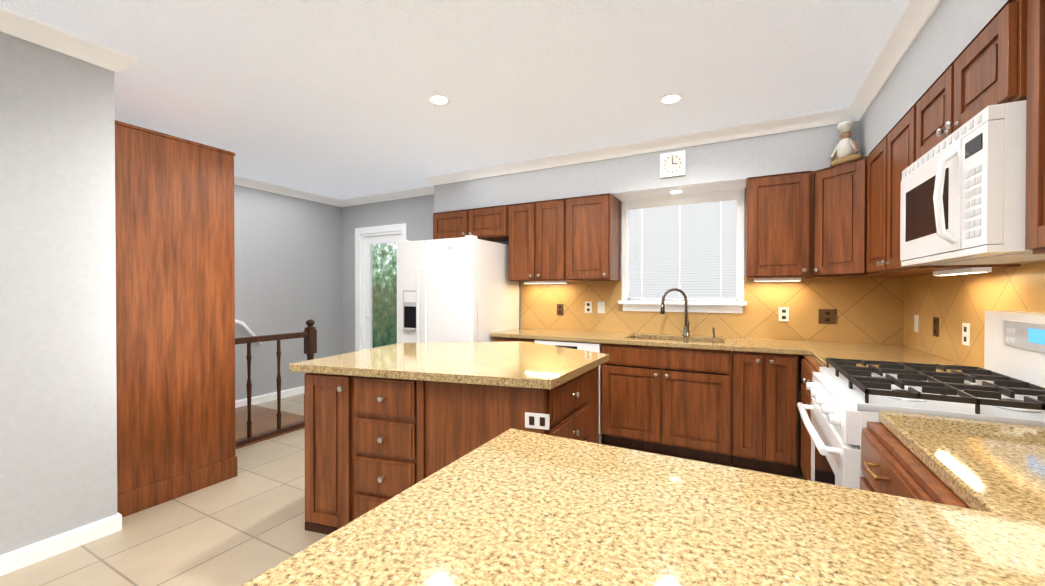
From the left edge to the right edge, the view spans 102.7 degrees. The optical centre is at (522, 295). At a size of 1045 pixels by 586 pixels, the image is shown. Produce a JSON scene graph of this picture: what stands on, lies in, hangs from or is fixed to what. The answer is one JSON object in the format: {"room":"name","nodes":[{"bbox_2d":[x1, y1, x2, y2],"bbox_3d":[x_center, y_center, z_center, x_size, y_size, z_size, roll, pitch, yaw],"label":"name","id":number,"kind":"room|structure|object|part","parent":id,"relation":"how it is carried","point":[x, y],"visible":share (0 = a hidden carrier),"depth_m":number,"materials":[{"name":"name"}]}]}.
{"room":"kitchen","nodes":[
{"label":"kitchen","id":0,"kind":"room"},
{"bbox_2d":[0,32,116,554],"bbox_3d":[-3.282,0.005,0.826,0.540,2.580,3.560,0,0,28],"label":"wall","id":1,"kind":"structure","parent":0,"point":[58,426],"depth_m":2.07,"materials":[{"name":"grey paint"}]},
{"bbox_2d":[0,512,121,575],"bbox_3d":[-3.027,1.251,0.725,0.014,0.090,3.544,0,0,28],"label":"baseboard","id":2,"kind":"structure","parent":1,"relation":"attached to","point":[17,559],"depth_m":2.08,"materials":[{"name":"white wood"}]},
{"bbox_2d":[0,6,137,74],"bbox_3d":[-2.971,-1.242,0.747,0.075,0.085,3.545,0,0,28],"label":"crown molding","id":3,"kind":"structure","parent":1,"relation":"attached to","point":[12,23],"depth_m":2.06,"materials":[{"name":"white wood"}]},
{"bbox_2d":[235,404,304,448],"bbox_3d":[-2.987,1.268,3.678,1.298,0.012,1.860,0,0,28],"label":"floor","id":4,"kind":"structure","parent":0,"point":[263,419],"depth_m":4.20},
{"bbox_2d":[235,319,316,446],"bbox_3d":[-2.300,0.751,3.700,0.104,1.022,1.025,0,0,28],"label":"stair railing","id":5,"kind":"object","parent":4,"relation":"on","point":[309,334],"visible":0.69,"depth_m":3.81,"materials":[{"name":"brown wood"}]},
{"bbox_2d":[234,185,341,400],"bbox_3d":[-4.193,-0.010,2.943,0.150,2.580,6.750,0,0,28],"label":"wall","id":6,"kind":"structure","parent":0,"point":[288,264],"depth_m":5.14,"materials":[{"name":"grey paint"}]},
{"bbox_2d":[235,320,261,344],"bbox_3d":[-3.147,0.404,4.688,0.071,0.350,0.421,0,0,28],"label":"handrail","id":7,"kind":"object","parent":6,"relation":"attached to","point":[245,327],"visible":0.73,"depth_m":4.70,"materials":[{"name":"white wood"}]},
{"bbox_2d":[235,386,303,407],"bbox_3d":[-4.085,1.235,2.980,0.014,0.090,6.600,0,0,28],"label":"baseboard","id":8,"kind":"structure","parent":6,"relation":"attached to","point":[299,390],"depth_m":4.98,"materials":[{"name":"white wood"}]},
{"bbox_2d":[234,175,339,206],"bbox_3d":[-4.059,-1.258,2.948,0.075,0.085,6.600,0,0,28],"label":"crown molding","id":9,"kind":"structure","parent":6,"relation":"attached to","point":[240,181],"depth_m":5.10,"materials":[{"name":"white wood"}]},
{"bbox_2d":[0,393,804,585],"bbox_3d":[-1.418,1.340,1.569,6.350,0.100,6.900,0,0,28],"label":"floor","id":10,"kind":"structure","parent":0,"point":[245,524],"depth_m":2.23,"materials":[{"name":"tile"}]},
{"bbox_2d":[115,120,236,517],"bbox_3d":[-2.469,0.141,2.817,0.680,2.280,0.658,0,0,28],"label":"pantry cabinet","id":11,"kind":"object","parent":10,"relation":"on","point":[175,289],"visible":0.77,"depth_m":2.62,"materials":[{"name":"brown wood"}]},
{"bbox_2d":[304,361,606,534],"bbox_3d":[-0.322,0.846,2.601,1.510,0.874,1.402,0,0,28],"label":"kitchen island","id":12,"kind":"object","parent":10,"relation":"on","point":[384,423],"depth_m":2.13,"materials":[{"name":"brown wood"}]},
{"bbox_2d":[289,341,608,404],"bbox_3d":[-0.341,0.387,2.614,1.570,0.040,1.506,0,0,28],"label":"island countertop","id":13,"kind":"structure","parent":12,"relation":"on","point":[513,372],"depth_m":2.19,"materials":[{"name":"beige stone"}]},
{"bbox_2d":[398,235,518,342],"bbox_3d":[-0.650,0.356,4.338,0.910,1.803,0.915,0,0,28],"label":"refrigerator","id":14,"kind":"object","parent":10,"relation":"on","point":[463,289],"visible":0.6,"depth_m":3.97,"materials":[{"name":"white metal"}]},
{"bbox_2d":[493,337,532,342],"bbox_3d":[0.049,0.835,4.163,0.452,0.872,0.624,0,0,28],"label":"base cabinet","id":15,"kind":"object","parent":10,"relation":"on","point":[495,339],"depth_m":3.91,"materials":[{"name":"brown wood"}]},
{"bbox_2d":[535,340,601,443],"bbox_3d":[0.515,0.837,3.894,0.613,0.872,0.635,0,0,28],"label":"dishwasher","id":16,"kind":"object","parent":10,"relation":"on","point":[592,347],"visible":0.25,"depth_m":3.55,"materials":[{"name":"white metal"}]},
{"bbox_2d":[533,339,608,444],"bbox_3d":[0.524,0.836,3.912,0.763,0.872,0.624,0,0,28],"label":"base cabinet","id":17,"kind":"object","parent":10,"relation":"on","point":[605,347],"depth_m":3.47,"materials":[{"name":"brown wood"}]},
{"bbox_2d":[609,344,744,468],"bbox_3d":[1.265,0.839,3.520,1.053,0.872,0.624,0,0,28],"label":"base cabinet","id":18,"kind":"object","parent":10,"relation":"on","point":[738,408],"depth_m":3.21,"materials":[{"name":"brown wood"}]},
{"bbox_2d":[490,288,922,354],"bbox_3d":[1.242,0.276,3.517,3.171,0.670,0.646,0,0,28],"label":"countertop","id":19,"kind":"structure","parent":18,"relation":"on","point":[759,345],"depth_m":3.38,"materials":[{"name":"beige stone"}]},
{"bbox_2d":[745,352,798,477],"bbox_3d":[1.813,0.841,3.229,0.475,0.872,0.624,0,0,28],"label":"base cabinet","id":20,"kind":"object","parent":10,"relation":"on","point":[771,379],"depth_m":2.92,"materials":[{"name":"brown wood"}]},
{"bbox_2d":[801,356,821,480],"bbox_3d":[1.981,0.848,2.309,0.725,0.873,0.822,0,0,28],"label":"base cabinet","id":21,"kind":"object","parent":10,"relation":"on","point":[810,365],"visible":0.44,"depth_m":2.58,"materials":[{"name":"brown wood"}]},
{"bbox_2d":[805,348,965,372],"bbox_3d":[2.013,0.389,2.283,0.651,0.040,0.816,0,0,28],"label":"countertop","id":22,"kind":"structure","parent":21,"relation":"on","point":[820,355],"depth_m":2.50,"materials":[{"name":"beige stone"}]},
{"bbox_2d":[860,421,969,508],"bbox_3d":[1.244,0.858,0.926,0.734,0.873,0.727,0,0,28],"label":"base cabinet","id":23,"kind":"object","parent":10,"relation":"on","point":[891,464],"visible":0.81,"depth_m":1.11,"materials":[{"name":"brown wood"}]},
{"bbox_2d":[241,428,1044,585],"bbox_3d":[0.163,0.402,0.525,0.975,0.040,1.006,0,0,28],"label":"countertop","id":24,"kind":"structure","parent":23,"relation":"on","point":[512,507],"depth_m":0.67,"materials":[{"name":"beige stone"}]},
{"bbox_2d":[879,410,1044,531],"bbox_3d":[1.050,0.403,0.463,0.651,0.040,1.726,0,0,28],"label":"countertop","id":25,"kind":"structure","parent":23,"relation":"on","point":[1005,460],"depth_m":1.01,"materials":[{"name":"beige stone"}]},
{"bbox_2d":[797,311,1044,488],"bbox_3d":[1.565,0.679,1.614,0.800,1.220,0.782,0,0,28],"label":"gas range","id":26,"kind":"object","parent":10,"relation":"on","point":[1006,384],"visible":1,"depth_m":1.52,"materials":[{"name":"white metal"}]},
{"bbox_2d":[0,0,908,199],"bbox_3d":[-1.418,-1.350,1.549,6.350,0.120,6.900,0,0,28],"label":"ceiling","id":27,"kind":"structure","parent":0,"point":[327,98],"depth_m":2.44,"materials":[{"name":"white paint"}]},
{"bbox_2d":[426,94,451,105],"bbox_3d":[-0.555,-1.296,2.777,0.168,0.005,0.168,0,0,-17],"label":"recessed light","id":28,"kind":"object","parent":27,"relation":"in","point":[444,100],"depth_m":2.77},
{"bbox_2d":[424,108,859,187],"bbox_3d":[0.632,-1.264,3.784,3.855,0.085,0.075,0,0,28],"label":"crown molding","id":29,"kind":"structure","parent":27,"relation":"attached to","point":[834,116],"depth_m":3.50,"materials":[{"name":"white wood"}]},
{"bbox_2d":[658,93,684,104],"bbox_3d":[0.982,-1.296,2.764,0.168,0.005,0.168,0,0,19],"label":"recessed light","id":30,"kind":"object","parent":27,"relation":"in","point":[670,98],"depth_m":2.75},
{"bbox_2d":[434,0,1007,212],"bbox_3d":[0.246,-1.099,2.622,4.110,0.398,3.150,0,0,28],"label":"soffit","id":31,"kind":"structure","parent":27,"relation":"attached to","point":[950,31],"depth_m":3.20,"materials":[{"name":"grey paint"}]},
{"bbox_2d":[660,150,685,177],"bbox_3d":[1.250,-1.089,3.482,0.200,0.200,0.026,0,0,28],"label":"wall clock","id":32,"kind":"object","parent":31,"relation":"attached to","point":[672,164],"visible":1,"depth_m":3.47,"materials":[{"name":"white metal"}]},
{"bbox_2d":[844,0,941,120],"bbox_3d":[1.621,-1.248,1.613,0.075,0.085,2.805,0,0,28],"label":"crown molding","id":33,"kind":"structure","parent":27,"relation":"attached to","point":[915,16],"depth_m":2.14,"materials":[{"name":"white wood"}]},
{"bbox_2d":[341,188,896,453],"bbox_3d":[0.161,-0.022,4.542,6.350,2.580,0.150,0,0,28],"label":"wall","id":34,"kind":"structure","parent":0,"point":[415,214],"depth_m":5.48,"materials":[{"name":"grey paint"}]},
{"bbox_2d":[355,223,406,350],"bbox_3d":[-1.846,0.173,5.594,0.930,2.175,0.170,0,0,28],"label":"door frame","id":35,"kind":"structure","parent":34,"relation":"attached to","point":[366,238],"depth_m":5.70,"materials":[{"name":"white wood"}]},
{"bbox_2d":[340,187,433,206],"bbox_3d":[-1.672,-1.275,5.367,1.850,0.085,0.090,0,0,28],"label":"crown molding","id":36,"kind":"structure","parent":34,"relation":"attached to","point":[415,192],"depth_m":5.40,"materials":[{"name":"white wood"}]},
{"bbox_2d":[433,204,524,281],"bbox_3d":[-0.460,-0.527,4.570,1.042,0.770,0.365,0,0,28],"label":"upper cabinet","id":37,"kind":"object","parent":34,"relation":"attached to","point":[494,223],"depth_m":4.37,"materials":[{"name":"brown wood"}]},
{"bbox_2d":[513,197,572,281],"bbox_3d":[0.242,-0.524,4.198,0.693,0.770,0.365,0,0,28],"label":"upper cabinet","id":38,"kind":"object","parent":34,"relation":"attached to","point":[572,239],"depth_m":4.02,"materials":[{"name":"brown wood"}]},
{"bbox_2d":[524,281,567,283],"bbox_3d":[0.233,-0.128,4.271,0.470,0.022,0.060,0,0,28],"label":"under-cabinet light strip","id":39,"kind":"object","parent":38,"relation":"attached to","point":[541,282],"depth_m":4.23,"materials":[{"name":"white plastic"}]},
{"bbox_2d":[573,193,620,280],"bbox_3d":[0.640,-0.523,3.988,0.499,0.770,0.365,0,0,28],"label":"upper cabinet","id":40,"kind":"object","parent":34,"relation":"attached to","point":[596,218],"depth_m":3.80,"materials":[{"name":"brown wood"}]},
{"bbox_2d":[612,179,746,312],"bbox_3d":[1.381,-0.376,3.713,1.080,1.061,0.470,0,0,28],"label":"window","id":41,"kind":"structure","parent":34,"relation":"in","point":[716,188],"depth_m":3.67,"materials":[{"name":"white wood"}]},
{"bbox_2d":[628,193,736,298],"bbox_3d":[1.438,-0.422,3.820,0.926,0.928,0.054,0,0,28],"label":"window blind slats","id":42,"kind":"structure","parent":41,"relation":"attached to","point":[687,246],"depth_m":3.80,"materials":[{"name":"white plastic"}]},
{"bbox_2d":[521,277,900,344],"bbox_3d":[1.379,0.101,3.809,3.150,0.515,0.008,0,0,28],"label":"tile backsplash","id":43,"kind":"structure","parent":34,"relation":"attached to","point":[881,310],"depth_m":3.48,"materials":[{"name":"beige tile"}]},
{"bbox_2d":[557,304,562,314],"bbox_3d":[0.388,0.150,4.325,0.072,0.115,0.007,0,0,28],"label":"outlet","id":44,"kind":"object","parent":43,"relation":"attached to","point":[559,306],"depth_m":4.32,"materials":[{"name":"brown plastic"}]},
{"bbox_2d":[585,301,591,312],"bbox_3d":[0.658,0.121,4.181,0.072,0.115,0.007,0,0,28],"label":"outlet","id":45,"kind":"object","parent":43,"relation":"attached to","point":[588,304],"depth_m":4.18,"materials":[{"name":"white plastic"}]},
{"bbox_2d":[598,302,604,312],"bbox_3d":[0.775,0.121,4.117,0.072,0.115,0.012,0,0,28],"label":"light switch","id":46,"kind":"object","parent":43,"relation":"attached to","point":[601,305],"depth_m":4.11,"materials":[{"name":"white plastic"}]},
{"bbox_2d":[779,307,788,321],"bbox_3d":[2.128,0.157,3.403,0.072,0.115,0.007,0,0,28],"label":"outlet","id":47,"kind":"object","parent":43,"relation":"attached to","point":[783,311],"depth_m":3.40,"materials":[{"name":"white plastic"}]},
{"bbox_2d":[818,309,836,323],"bbox_3d":[2.384,0.167,3.268,0.115,0.115,0.007,0,0,28],"label":"outlet","id":48,"kind":"object","parent":43,"relation":"attached to","point":[827,316],"depth_m":3.27,"materials":[{"name":"brown plastic"}]},
{"bbox_2d":[746,171,810,281],"bbox_3d":[1.981,-0.506,3.261,0.413,0.793,0.396,0,0,28],"label":"upper cabinet","id":49,"kind":"object","parent":34,"relation":"attached to","point":[778,225],"depth_m":3.12,"materials":[{"name":"brown wood"}]},
{"bbox_3d":[2.023,-0.121,3.324,0.320,0.022,0.060,0,0,28],"label":"under-cabinet light strip","id":50,"kind":"part","parent":49,"relation":"part of","materials":[{"name":"white plastic"}]},
{"bbox_2d":[809,156,932,277],"bbox_3d":[2.384,-0.515,2.929,0.605,0.770,0.605,0,0,28],"label":"upper cabinet","id":51,"kind":"object","parent":34,"relation":"attached to","point":[838,220],"visible":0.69,"depth_m":2.85,"materials":[{"name":"brown wood"}]},
{"bbox_2d":[830,121,861,166],"bbox_3d":[2.224,-1.047,2.876,0.161,0.288,0.161,0,0,28],"label":"chef figurine","id":52,"kind":"object","parent":51,"relation":"on","point":[846,149],"visible":0.94,"depth_m":2.85,"materials":[{"name":"ceramic"}]},
{"bbox_2d":[901,262,1044,367],"bbox_3d":[1.884,0.119,1.340,0.008,0.515,3.900,0,0,28],"label":"tile backsplash","id":53,"kind":"structure","parent":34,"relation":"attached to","point":[956,300],"depth_m":2.24,"materials":[{"name":"beige tile"}]},
{"bbox_2d":[914,315,918,331],"bbox_3d":[2.656,0.191,2.821,0.011,0.115,0.072,0,0,28],"label":"light switch","id":54,"kind":"object","parent":53,"relation":"attached to","point":[916,317],"depth_m":2.81,"materials":[{"name":"white plastic"}]},
{"bbox_2d":[933,317,938,336],"bbox_3d":[2.508,0.193,2.537,0.007,0.115,0.072,0,0,28],"label":"outlet","id":55,"kind":"object","parent":53,"relation":"attached to","point":[935,320],"depth_m":2.52,"materials":[{"name":"brown plastic"}]},
{"bbox_2d":[962,323,969,345],"bbox_3d":[2.325,0.205,2.193,0.007,0.115,0.072,0,0,28],"label":"outlet","id":56,"kind":"object","parent":53,"relation":"attached to","point":[965,326],"depth_m":2.18,"materials":[{"name":"white plastic"}]},
{"bbox_3d":[1.287,0.011,0.043,0.150,2.580,6.750,0,0,28],"label":"wall","id":57,"kind":"structure","parent":0,"visible":0},
{"bbox_2d":[867,100,1020,275],"bbox_3d":[2.139,-0.498,2.223,0.376,0.793,0.867,0,0,28],"label":"upper cabinet","id":58,"kind":"object","parent":57,"relation":"attached to","point":[891,157],"depth_m":2.24,"materials":[{"name":"brown wood"}]},
{"bbox_3d":[2.093,-0.111,2.003,0.060,0.022,0.430,0,0,28],"label":"under-cabinet light strip","id":59,"kind":"part","parent":58,"relation":"part of","materials":[{"name":"white plastic"}]},
{"bbox_2d":[916,0,1026,159],"bbox_3d":[1.759,-0.736,1.502,0.376,0.308,0.780,0,0,28],"label":"upper cabinet","id":60,"kind":"object","parent":57,"relation":"attached to","point":[986,67],"visible":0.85,"depth_m":1.40,"materials":[{"name":"brown wood"}]},
{"bbox_2d":[900,100,1044,265],"bbox_3d":[1.725,-0.349,1.522,0.450,0.444,0.776,0,0,28],"label":"microwave","id":61,"kind":"object","parent":60,"relation":"attached to","point":[963,194],"visible":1,"depth_m":1.36,"materials":[{"name":"white plastic"}]},
{"bbox_2d":[1025,0,1044,253],"bbox_3d":[1.388,-0.500,0.775,0.351,0.770,0.846,0,0,28],"label":"upper cabinet","id":62,"kind":"object","parent":57,"relation":"attached to","point":[1035,180],"visible":1,"depth_m":1.17,"materials":[{"name":"brown wood"}]},
{"label":"outside","id":63,"kind":"structure","parent":0,"visible":0},
{"bbox_2d":[372,243,396,347],"bbox_3d":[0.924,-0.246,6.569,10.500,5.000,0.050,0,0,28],"label":"door glass","id":64,"kind":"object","parent":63,"point":[377,279],"depth_m":8.52,"materials":[{"name":"glass"}]}
]}

